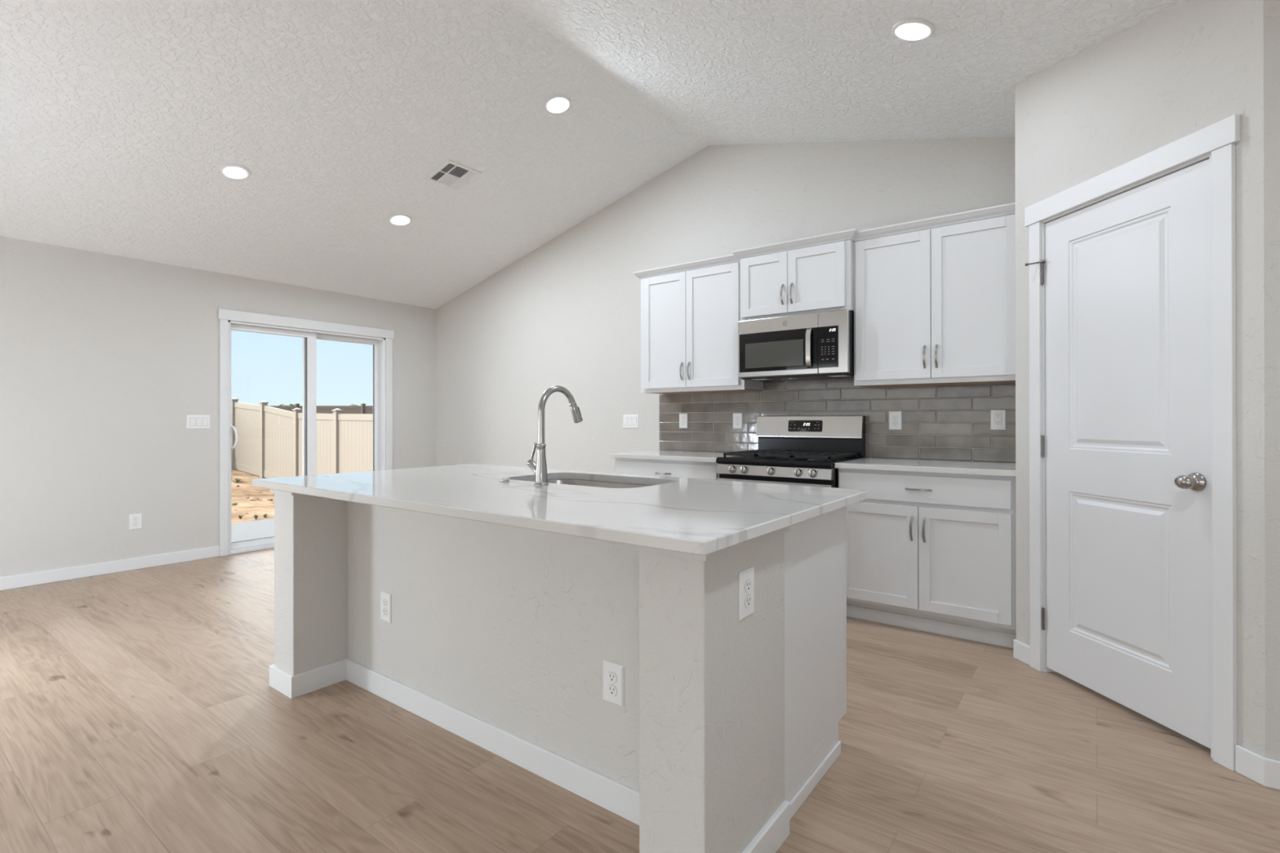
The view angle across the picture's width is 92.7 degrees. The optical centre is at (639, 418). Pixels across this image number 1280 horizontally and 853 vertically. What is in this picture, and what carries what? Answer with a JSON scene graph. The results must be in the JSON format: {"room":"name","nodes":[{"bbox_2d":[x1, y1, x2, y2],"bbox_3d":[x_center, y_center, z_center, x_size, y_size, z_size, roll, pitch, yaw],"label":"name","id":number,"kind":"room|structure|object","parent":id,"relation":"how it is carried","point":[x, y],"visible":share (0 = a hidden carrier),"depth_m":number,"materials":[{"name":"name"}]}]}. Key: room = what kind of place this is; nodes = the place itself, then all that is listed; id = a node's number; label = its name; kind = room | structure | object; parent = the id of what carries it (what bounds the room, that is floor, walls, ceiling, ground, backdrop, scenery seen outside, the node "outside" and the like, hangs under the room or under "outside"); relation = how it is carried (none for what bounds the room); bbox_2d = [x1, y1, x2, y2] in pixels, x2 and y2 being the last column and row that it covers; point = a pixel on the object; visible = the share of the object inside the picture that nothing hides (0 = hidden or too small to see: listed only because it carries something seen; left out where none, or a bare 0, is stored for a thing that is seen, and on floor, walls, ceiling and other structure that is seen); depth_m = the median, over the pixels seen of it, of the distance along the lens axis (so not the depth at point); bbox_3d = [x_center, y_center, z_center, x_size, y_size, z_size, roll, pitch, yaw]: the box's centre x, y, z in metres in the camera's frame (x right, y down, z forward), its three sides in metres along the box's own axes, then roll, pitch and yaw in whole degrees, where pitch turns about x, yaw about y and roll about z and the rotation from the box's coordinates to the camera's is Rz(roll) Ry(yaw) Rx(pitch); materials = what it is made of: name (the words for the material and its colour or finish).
{"room":"kitchen","nodes":[
{"label":"kitchen","id":0,"kind":"room"},
{"bbox_2d":[0,236,435,577],"bbox_3d":[-5.095,0.011,3.377,0.150,2.531,9.350,0,0,37],"label":"wall","id":1,"kind":"structure","parent":0,"point":[105,359],"depth_m":4.72,"materials":[{"name":"grey paint"}]},
{"bbox_2d":[0,546,219,590],"bbox_3d":[-5.716,1.131,2.405,0.014,0.090,7.051,0,0,37],"label":"baseboard","id":2,"kind":"structure","parent":1,"relation":"attached to","point":[10,582],"depth_m":4.61,"materials":[{"name":"white paint"}]},
{"bbox_2d":[128,513,142,529],"bbox_3d":[-3.949,0.805,4.775,0.008,0.120,0.079,0,0,37],"label":"wall outlet","id":3,"kind":"object","parent":1,"relation":"attached to","point":[135,520],"visible":1,"depth_m":4.77,"materials":[{"name":"white plastic"}]},
{"bbox_2d":[186,414,209,429],"bbox_3d":[-3.697,0.026,5.112,0.010,0.117,0.166,0,0,37],"label":"light switch","id":4,"kind":"object","parent":1,"relation":"attached to","point":[193,421],"visible":1,"depth_m":5.11,"materials":[{"name":"white plastic"}]},
{"bbox_2d":[217,308,394,555],"bbox_3d":[-3.182,0.118,5.918,0.172,2.122,1.627,0,0,37],"label":"door","id":5,"kind":"structure","parent":1,"relation":"in","point":[383,345],"depth_m":5.89,"materials":[{"name":"white paint"}]},
{"bbox_2d":[0,0,1186,309],"bbox_3d":[-2.179,-1.722,1.105,7.548,0.998,9.500,0,0,37],"label":"ceiling","id":6,"kind":"structure","parent":0,"point":[119,119],"depth_m":3.59,"materials":[{"name":"white paint"}]},
{"bbox_2d":[218,164,250,180],"bbox_3d":[-2.668,-1.624,4.018,0.174,0.052,0.177,0,0,19],"label":"recessed light","id":7,"kind":"object","parent":6,"relation":"in","point":[233,171],"visible":1,"depth_m":4.01,"materials":[{"name":"white plastic"}]},
{"bbox_2d":[388,213,411,226],"bbox_3d":[-1.958,-1.622,4.979,0.174,0.052,0.177,0,0,19],"label":"recessed light","id":8,"kind":"object","parent":6,"relation":"in","point":[400,220],"visible":1,"depth_m":4.97,"materials":[{"name":"white plastic"}]},
{"bbox_2d":[425,159,481,191],"bbox_3d":[-1.387,-1.804,4.533,0.283,0.079,0.290,0,0,37],"label":"ceiling vent","id":9,"kind":"object","parent":6,"relation":"in","point":[451,175],"visible":1,"depth_m":4.53,"materials":[{"name":"grey metal"}]},
{"bbox_2d":[544,94,571,114],"bbox_3d":[-0.539,-2.058,3.999,0.174,0.052,0.177,0,0,19],"label":"recessed light","id":10,"kind":"object","parent":6,"relation":"in","point":[558,104],"visible":1,"depth_m":3.99,"materials":[{"name":"white plastic"}]},
{"bbox_2d":[891,18,934,41],"bbox_3d":[1.205,-1.714,2.694,0.177,0.051,0.173,0,0,-44],"label":"recessed light","id":11,"kind":"object","parent":6,"relation":"in","point":[909,29],"visible":1,"depth_m":2.69,"materials":[{"name":"white plastic"}]},
{"bbox_2d":[0,547,1279,852],"bbox_3d":[-2.176,1.220,1.100,7.548,0.100,9.500,0,0,37],"label":"floor","id":12,"kind":"structure","parent":0,"point":[140,712],"depth_m":2.08,"materials":[{"name":"brown wood"}]},
{"bbox_2d":[269,488,846,852],"bbox_3d":[-0.424,0.729,2.442,2.219,0.884,1.060,0,0,37],"label":"kitchen island","id":13,"kind":"object","parent":12,"relation":"on","point":[500,637],"visible":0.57,"depth_m":1.94,"materials":[{"name":"grey paint"}]},
{"bbox_2d":[380,591,391,622],"bbox_3d":[-1.071,0.793,2.565,0.079,0.120,0.008,0,0,37],"label":"wall outlet","id":14,"kind":"object","parent":13,"relation":"attached to","point":[385,598],"visible":1,"depth_m":2.56,"materials":[{"name":"white plastic"}]},
{"bbox_2d":[382,608,386,616],"bbox_3d":[-1.073,0.812,2.563,0.036,0.030,0.002,0,0,37],"label":"receptacle","id":15,"kind":"object","parent":14,"relation":"attached to","point":[384,610],"depth_m":2.56,"materials":[{"name":"grey plastic"}]},
{"bbox_2d":[382,599,386,606],"bbox_3d":[-1.073,0.773,2.563,0.036,0.030,0.002,0,0,37],"label":"receptacle","id":16,"kind":"object","parent":14,"relation":"attached to","point":[384,601],"depth_m":2.56,"materials":[{"name":"grey plastic"}]},
{"bbox_2d":[252,463,868,555],"bbox_3d":[-0.417,0.272,2.393,2.234,0.030,1.155,0,0,37],"label":"island countertop","id":17,"kind":"structure","parent":13,"relation":"on","point":[692,516],"depth_m":1.92,"materials":[{"name":"white stone"}]},
{"bbox_2d":[499,477,510,481],"bbox_3d":[-0.554,0.250,2.499,0.041,0.014,0.041,0,0,37],"label":"button","id":18,"kind":"object","parent":17,"relation":"on","point":[504,479],"visible":1,"depth_m":2.48,"materials":[{"name":"silver metal"}]},
{"bbox_2d":[526,385,582,485],"bbox_3d":[-0.342,0.062,2.464,0.102,0.390,0.257,0,0,37],"label":"kitchen faucet","id":19,"kind":"object","parent":17,"relation":"on","point":[540,468],"visible":1,"depth_m":2.36,"materials":[{"name":"silver metal"}]},
{"bbox_2d":[533,479,653,488],"bbox_3d":[-0.215,0.387,2.584,0.770,0.199,0.465,0,0,37],"label":"sink","id":20,"kind":"object","parent":17,"relation":"in","point":[569,482],"visible":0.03,"depth_m":2.81,"materials":[{"name":"silver metal"}]},
{"bbox_2d":[603,660,623,706],"bbox_3d":[-0.082,0.792,1.826,0.079,0.120,0.008,0,0,37],"label":"wall outlet","id":21,"kind":"object","parent":13,"relation":"attached to","point":[613,673],"visible":1,"depth_m":1.82,"materials":[{"name":"white plastic"}]},
{"bbox_2d":[607,684,617,696],"bbox_3d":[-0.084,0.812,1.823,0.036,0.030,0.002,0,0,37],"label":"receptacle","id":22,"kind":"object","parent":21,"relation":"attached to","point":[611,689],"depth_m":1.82,"materials":[{"name":"grey plastic"}]},
{"bbox_2d":[607,671,617,683],"bbox_3d":[-0.084,0.773,1.823,0.036,0.030,0.002,0,0,37],"label":"receptacle","id":23,"kind":"object","parent":21,"relation":"attached to","point":[611,676],"depth_m":1.82,"materials":[{"name":"grey plastic"}]},
{"bbox_2d":[738,566,754,621],"bbox_3d":[0.270,0.439,1.532,0.008,0.120,0.079,0,0,37],"label":"wall outlet","id":24,"kind":"object","parent":13,"relation":"attached to","point":[746,577],"visible":1,"depth_m":1.52,"materials":[{"name":"white plastic"}]},
{"bbox_2d":[744,594,751,608],"bbox_3d":[0.272,0.458,1.531,0.002,0.030,0.036,0,0,37],"label":"receptacle","id":25,"kind":"object","parent":24,"relation":"attached to","point":[748,597],"depth_m":1.53,"materials":[{"name":"grey plastic"}]},
{"bbox_2d":[744,578,751,592],"bbox_3d":[0.272,0.419,1.531,0.002,0.030,0.036,0,0,37],"label":"receptacle","id":26,"kind":"object","parent":24,"relation":"attached to","point":[748,582],"depth_m":1.53,"materials":[{"name":"grey plastic"}]},
{"bbox_2d":[615,457,719,479],"bbox_3d":[0.342,0.733,4.550,0.906,0.882,0.658,0,0,37],"label":"base cabinet","id":27,"kind":"object","parent":12,"relation":"on","point":[689,469],"visible":0.16,"depth_m":4.29,"materials":[{"name":"white paint"}]},
{"bbox_2d":[608,449,736,462],"bbox_3d":[0.337,0.275,4.559,0.940,0.031,0.651,0,0,37],"label":"countertop","id":28,"kind":"structure","parent":27,"relation":"on","point":[662,455],"depth_m":4.40,"materials":[{"name":"white stone"}]},
{"bbox_2d":[715,415,865,488],"bbox_3d":[0.986,0.575,4.001,0.762,1.194,0.724,0,0,37],"label":"gas range","id":29,"kind":"object","parent":12,"relation":"on","point":[793,450],"visible":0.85,"depth_m":4.02,"materials":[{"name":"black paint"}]},
{"bbox_2d":[715,455,862,468],"bbox_3d":[0.979,0.269,3.993,0.762,0.038,0.599,0,0,37],"label":"cooktop","id":30,"kind":"object","parent":29,"relation":"in","point":[738,461],"depth_m":3.77,"materials":[{"name":"black metal"}]},
{"bbox_2d":[838,468,1016,648],"bbox_3d":[1.692,0.730,3.541,0.897,0.882,0.658,0,0,37],"label":"base cabinet","id":31,"kind":"object","parent":12,"relation":"on","point":[935,553],"visible":0.86,"depth_m":3.27,"materials":[{"name":"white paint"}]},
{"bbox_2d":[834,457,1015,476],"bbox_3d":[1.691,0.272,3.546,0.905,0.031,0.651,0,0,37],"label":"countertop","id":32,"kind":"structure","parent":31,"relation":"on","point":[939,466],"depth_m":3.39,"materials":[{"name":"white stone"}]},
{"bbox_2d":[435,137,1015,473],"bbox_3d":[0.622,-0.442,4.847,7.248,3.431,0.150,0,0,37],"label":"wall","id":33,"kind":"structure","parent":0,"point":[566,313],"depth_m":5.33,"materials":[{"name":"grey paint"}]},
{"bbox_2d":[622,414,638,428],"bbox_3d":[-0.082,0.023,5.272,0.166,0.117,0.010,0,0,37],"label":"light switch","id":34,"kind":"object","parent":33,"relation":"attached to","point":[629,421],"visible":1,"depth_m":5.27,"materials":[{"name":"white plastic"}]},
{"bbox_2d":[632,253,763,394],"bbox_3d":[0.429,-0.681,4.673,0.950,0.952,0.358,0,0,37],"label":"upper cabinet","id":35,"kind":"object","parent":33,"relation":"attached to","point":[691,311],"visible":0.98,"depth_m":4.52,"materials":[{"name":"white paint"}]},
{"bbox_2d":[731,228,858,321],"bbox_3d":[1.096,-0.916,4.136,0.849,0.485,0.420,0,0,37],"label":"upper cabinet","id":36,"kind":"object","parent":33,"relation":"attached to","point":[814,274],"visible":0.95,"depth_m":3.96,"materials":[{"name":"white paint"}]},
{"bbox_2d":[737,309,853,382],"bbox_3d":[1.083,-0.468,4.116,0.755,0.406,0.446,0,0,37],"label":"microwave","id":37,"kind":"object","parent":36,"relation":"attached to","point":[820,345],"visible":0.98,"depth_m":3.94,"materials":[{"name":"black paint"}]},
{"bbox_2d":[659,378,1015,462],"bbox_3d":[1.203,-0.006,4.311,2.603,0.528,0.010,0,0,37],"label":"tile backsplash","id":38,"kind":"structure","parent":33,"relation":"attached to","point":[943,422],"depth_m":4.03,"materials":[{"name":"grey tile"}]},
{"bbox_2d":[679,413,687,428],"bbox_3d":[0.350,0.016,4.938,0.079,0.120,0.008,0,0,37],"label":"wall outlet","id":39,"kind":"object","parent":38,"relation":"attached to","point":[682,416],"visible":1,"depth_m":4.93,"materials":[{"name":"white plastic"}]},
{"bbox_2d":[733,413,742,428],"bbox_3d":[0.743,0.015,4.644,0.079,0.120,0.008,0,0,37],"label":"wall outlet","id":40,"kind":"object","parent":38,"relation":"attached to","point":[737,417],"visible":1,"depth_m":4.64,"materials":[{"name":"white plastic"}]},
{"bbox_2d":[888,411,902,430],"bbox_3d":[1.657,0.011,3.961,0.079,0.120,0.008,0,0,37],"label":"wall outlet","id":41,"kind":"object","parent":38,"relation":"attached to","point":[895,417],"visible":1,"depth_m":3.96,"materials":[{"name":"white plastic"}]},
{"bbox_2d":[892,421,897,426],"bbox_3d":[1.655,0.031,3.958,0.036,0.030,0.002,0,0,37],"label":"receptacle","id":42,"kind":"object","parent":41,"relation":"attached to","point":[894,423],"depth_m":3.96,"materials":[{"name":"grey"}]},
{"bbox_2d":[892,415,897,419],"bbox_3d":[1.655,-0.008,3.958,0.036,0.030,0.002,0,0,37],"label":"receptacle","id":43,"kind":"object","parent":41,"relation":"attached to","point":[894,417],"depth_m":3.96,"materials":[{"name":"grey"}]},
{"bbox_2d":[990,409,1005,430],"bbox_3d":[2.122,0.005,3.613,0.079,0.120,0.008,0,0,37],"label":"wall outlet","id":44,"kind":"object","parent":38,"relation":"attached to","point":[997,417],"visible":1,"depth_m":3.61,"materials":[{"name":"white plastic"}]},
{"bbox_2d":[994,413,1001,425],"bbox_3d":[2.120,0.005,3.611,0.036,0.070,0.002,0,0,37],"label":"receptacle","id":45,"kind":"object","parent":44,"relation":"attached to","point":[997,417],"depth_m":3.61,"materials":[{"name":"grey plastic"}]},
{"bbox_2d":[853,202,1015,387],"bbox_3d":[1.780,-0.684,3.663,0.898,0.952,0.358,0,0,37],"label":"upper cabinet","id":46,"kind":"object","parent":33,"relation":"attached to","point":[935,297],"visible":0.92,"depth_m":3.52,"materials":[{"name":"white paint"}]},
{"bbox_2d":[1014,0,1279,760],"bbox_3d":[2.203,-0.235,2.459,0.611,2.808,2.096,0,0,-11],"label":"wall","id":47,"kind":"structure","parent":0,"point":[1192,66],"depth_m":2.02,"materials":[{"name":"grey paint"}]},
{"bbox_2d":[1013,639,1030,665],"bbox_3d":[1.843,1.125,2.938,0.014,0.090,0.107,0,0,-8],"label":"baseboard","id":48,"kind":"structure","parent":47,"relation":"attached to","point":[1020,650],"depth_m":2.94,"materials":[{"name":"white paint"}]},
{"bbox_2d":[1024,114,1240,770],"bbox_3d":[1.941,0.083,2.461,0.175,2.172,0.905,0,0,-8],"label":"door","id":49,"kind":"structure","parent":47,"relation":"in","point":[1132,264],"depth_m":2.37,"materials":[{"name":"white paint"}]},
{"bbox_2d":[1235,744,1279,790],"bbox_3d":[2.296,1.122,1.743,0.853,0.090,0.068,0,0,37],"label":"baseboard","id":50,"kind":"structure","parent":47,"relation":"attached to","point":[1265,771],"depth_m":1.95,"materials":[{"name":"white paint"}]},
{"label":"outside","id":51,"kind":"structure","parent":0,"visible":0},
{"bbox_2d":[231,469,274,523],"bbox_3d":[-9.511,1.509,12.326,110.000,0.453,120.000,0,0,37],"label":"ground","id":52,"kind":"structure","parent":51,"point":[239,494],"depth_m":11.48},
{"bbox_2d":[231,478,274,514],"bbox_3d":[-8.650,1.489,10.774,9.285,0.482,4.966,0,0,37],"label":"clod","id":53,"kind":"object","parent":52,"relation":"on","point":[255,499],"visible":0.05,"depth_m":11.07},
{"bbox_2d":[231,398,373,478],"bbox_3d":[-5.812,0.713,12.558,13.718,2.640,0.168,0,0,37],"label":"fence","id":54,"kind":"object","parent":52,"relation":"on","point":[269,444],"visible":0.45,"depth_m":14.35,"materials":[{"name":"beige plastic"}]},
{"bbox_2d":[267,403,373,413],"bbox_3d":[-12.260,0.463,27.023,17.765,2.320,0.235,0,0,0],"label":"fence","id":55,"kind":"object","parent":52,"relation":"on","point":[362,409],"visible":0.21,"depth_m":27.00,"materials":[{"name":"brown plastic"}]},
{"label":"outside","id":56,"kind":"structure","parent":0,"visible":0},
{"bbox_2d":[231,518,274,542],"bbox_3d":[-4.632,1.381,6.057,2.322,0.200,5.000,0,0,37],"label":"floor","id":57,"kind":"structure","parent":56,"point":[258,529],"depth_m":7.02,"materials":[{"name":"concrete"}]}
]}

